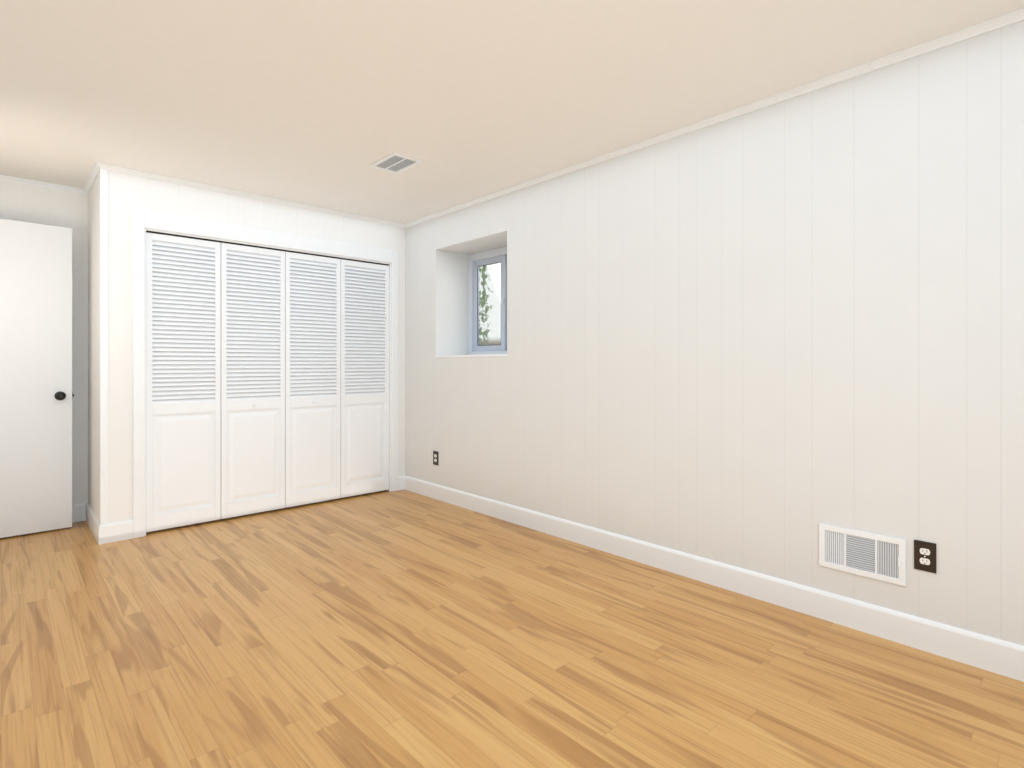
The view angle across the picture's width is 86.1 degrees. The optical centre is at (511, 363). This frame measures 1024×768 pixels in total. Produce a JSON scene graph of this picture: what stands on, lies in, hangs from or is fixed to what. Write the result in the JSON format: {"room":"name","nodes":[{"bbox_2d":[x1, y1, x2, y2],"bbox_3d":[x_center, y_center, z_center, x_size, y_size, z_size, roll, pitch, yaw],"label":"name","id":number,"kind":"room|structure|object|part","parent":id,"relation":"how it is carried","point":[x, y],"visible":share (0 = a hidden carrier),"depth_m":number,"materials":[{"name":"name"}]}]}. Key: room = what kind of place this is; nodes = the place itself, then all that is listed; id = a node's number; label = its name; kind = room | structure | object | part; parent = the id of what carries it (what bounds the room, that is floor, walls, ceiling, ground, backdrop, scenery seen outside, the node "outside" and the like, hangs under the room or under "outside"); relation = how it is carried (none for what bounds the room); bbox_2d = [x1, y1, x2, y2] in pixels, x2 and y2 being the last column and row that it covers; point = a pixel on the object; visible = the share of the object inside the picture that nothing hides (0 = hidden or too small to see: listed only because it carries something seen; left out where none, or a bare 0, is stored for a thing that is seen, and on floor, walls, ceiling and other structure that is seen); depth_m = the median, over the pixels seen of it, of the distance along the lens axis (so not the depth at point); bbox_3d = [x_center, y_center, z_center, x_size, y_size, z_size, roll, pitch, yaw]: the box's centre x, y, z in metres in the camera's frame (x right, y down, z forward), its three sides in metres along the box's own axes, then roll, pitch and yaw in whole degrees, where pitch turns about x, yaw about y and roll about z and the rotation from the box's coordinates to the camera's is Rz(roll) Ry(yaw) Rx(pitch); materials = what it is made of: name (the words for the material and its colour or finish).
{"room":"empty basement bedroom","nodes":[
{"label":"empty basement bedroom","id":0,"kind":"room"},
{"bbox_2d":[0,180,87,504],"bbox_3d":[-2.791,-0.065,4.474,3.420,2.430,0.150,0,0,-43],"label":"wall","id":1,"kind":"structure","parent":0,"point":[36,204],"depth_m":4.00,"materials":[{"name":"paint"}]},
{"bbox_2d":[0,175,79,192],"bbox_3d":[-3.486,-1.265,3.702,0.990,0.030,0.030,0,0,-43],"label":"crown molding","id":2,"kind":"structure","parent":1,"relation":"attached to","point":[2,177],"depth_m":3.85,"materials":[{"name":"white paint"}]},
{"bbox_2d":[72,503,83,521],"bbox_3d":[-3.492,1.087,3.708,0.990,0.125,0.014,0,0,-43],"label":"baseboard","id":3,"kind":"structure","parent":1,"relation":"attached to","point":[77,509],"depth_m":4.00,"materials":[{"name":"white paint"}]},
{"bbox_2d":[88,170,404,522],"bbox_3d":[-2.059,-0.065,4.547,2.250,2.430,0.740,0,0,-43],"label":"wall","id":4,"kind":"structure","parent":0,"point":[128,194],"depth_m":3.73,"materials":[{"name":"paint"}]},
{"bbox_2d":[80,171,98,194],"bbox_3d":[-2.876,-1.265,3.751,0.030,0.030,0.690,0,0,-43],"label":"crown molding","id":5,"kind":"structure","parent":4,"relation":"attached to","point":[93,175],"depth_m":3.84,"materials":[{"name":"white paint"}]},
{"bbox_2d":[84,503,103,544],"bbox_3d":[-2.876,1.087,3.763,0.014,0.125,0.734,0,0,-43],"label":"baseboard","id":6,"kind":"structure","parent":4,"relation":"attached to","point":[97,529],"depth_m":3.68,"materials":[{"name":"white paint"}]},
{"bbox_2d":[99,169,107,523],"bbox_3d":[-2.629,-0.113,3.530,0.042,2.275,0.042,0,0,-43],"label":"trim","id":7,"kind":"structure","parent":4,"relation":"attached to","point":[103,346],"depth_m":3.52,"materials":[{"name":"white paint"}]},
{"bbox_2d":[92,162,403,227],"bbox_3d":[-1.819,-1.265,4.245,2.250,0.030,0.030,0,0,-43],"label":"crown molding","id":8,"kind":"structure","parent":4,"relation":"attached to","point":[97,166],"depth_m":4.03,"materials":[{"name":"white paint"}]},
{"bbox_2d":[133,209,397,537],"bbox_3d":[-1.805,0.065,4.337,1.999,2.170,0.122,0,0,-43],"label":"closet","id":9,"kind":"structure","parent":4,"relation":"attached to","point":[252,245],"depth_m":4.16,"materials":[{"name":"white paint"}]},
{"bbox_3d":[-1.286,0.121,4.798,0.459,2.022,0.028,0,0,-43],"label":"closet louvre door","id":10,"kind":"part","parent":9,"relation":"part of","materials":[{"name":"white wood"}]},
{"bbox_2d":[0,490,1023,767],"bbox_3d":[-0.264,1.210,2.079,3.850,0.120,7.100,0,0,-43],"label":"floor","id":11,"kind":"structure","parent":0,"point":[400,628],"depth_m":2.10,"materials":[{"name":"laminate"}]},
{"bbox_2d":[0,0,1023,223],"bbox_3d":[-0.264,-1.340,2.079,3.850,0.120,7.100,0,0,-43],"label":"ceiling","id":12,"kind":"structure","parent":0,"point":[323,103],"depth_m":2.47,"materials":[{"name":"paint"}]},
{"bbox_2d":[369,152,422,173],"bbox_3d":[-0.741,-1.276,3.493,0.210,0.008,0.300,0,0,-43],"label":"ceiling vent","id":13,"kind":"object","parent":12,"relation":"in","point":[395,163],"visible":1,"depth_m":3.48,"materials":[{"name":"metal"}]},
{"bbox_2d":[405,20,1023,645],"bbox_3d":[0.987,-0.065,3.245,0.430,2.430,7.100,0,0,-43],"label":"wall","id":14,"kind":"structure","parent":0,"point":[767,340],"depth_m":2.62,"materials":[{"name":"paint"}]},
{"bbox_2d":[433,451,437,464],"bbox_3d":[-0.652,0.803,4.681,0.008,0.118,0.072,0,0,-43],"label":"electrical outlet","id":15,"kind":"object","parent":14,"relation":"attached to","point":[435,457],"visible":1,"depth_m":4.68,"materials":[{"name":"brown plastic"}]},
{"bbox_2d":[435,354,506,356],"bbox_3d":[-0.218,-0.066,4.473,0.349,0.015,0.908,0,0,-43],"label":"window sill","id":16,"kind":"structure","parent":14,"relation":"in","point":[471,355],"depth_m":4.33,"materials":[{"name":"white paint"}]},
{"bbox_2d":[468,246,506,354],"bbox_3d":[-0.060,-0.525,4.620,0.083,0.906,0.896,0,0,-43],"label":"window unit","id":17,"kind":"structure","parent":14,"relation":"in","point":[487,302],"depth_m":4.77,"materials":[{"name":"plastic"}]},
{"bbox_2d":[400,476,1023,681],"bbox_3d":[1.071,1.087,2.818,0.030,0.125,6.060,0,0,-43],"label":"baseboard","id":18,"kind":"structure","parent":14,"relation":"attached to","point":[993,655],"depth_m":2.61,"materials":[{"name":"white paint"}]},
{"bbox_2d":[404,8,1023,227],"bbox_3d":[1.071,-1.265,2.818,0.030,0.030,6.060,0,0,-43],"label":"crown molding","id":19,"kind":"structure","parent":14,"relation":"attached to","point":[960,35],"depth_m":2.61,"materials":[{"name":"white paint"}]},
{"bbox_2d":[819,523,905,585],"bbox_3d":[1.503,0.817,2.366,0.015,0.190,0.325,0,0,-43],"label":"air vent","id":20,"kind":"object","parent":14,"relation":"in","point":[873,556],"visible":1,"depth_m":2.36,"materials":[{"name":"metal"}]},
{"bbox_2d":[914,539,935,573],"bbox_3d":[1.659,0.773,2.202,0.008,0.118,0.072,0,0,-43],"label":"electrical outlet","id":21,"kind":"object","parent":14,"relation":"attached to","point":[924,556],"visible":1,"depth_m":2.20,"materials":[{"name":"brown plastic"}]},
{"bbox_3d":[-1.565,-0.065,0.762,0.150,2.430,6.950,0,0,-43],"label":"wall","id":22,"kind":"structure","parent":0,"visible":0},
{"bbox_2d":[0,219,73,537],"bbox_3d":[-3.413,0.094,3.534,0.924,2.088,0.163,0,0,-43],"label":"entry door","id":23,"kind":"structure","parent":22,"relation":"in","point":[36,395],"depth_m":3.70,"materials":[{"name":"paint"}]}
]}

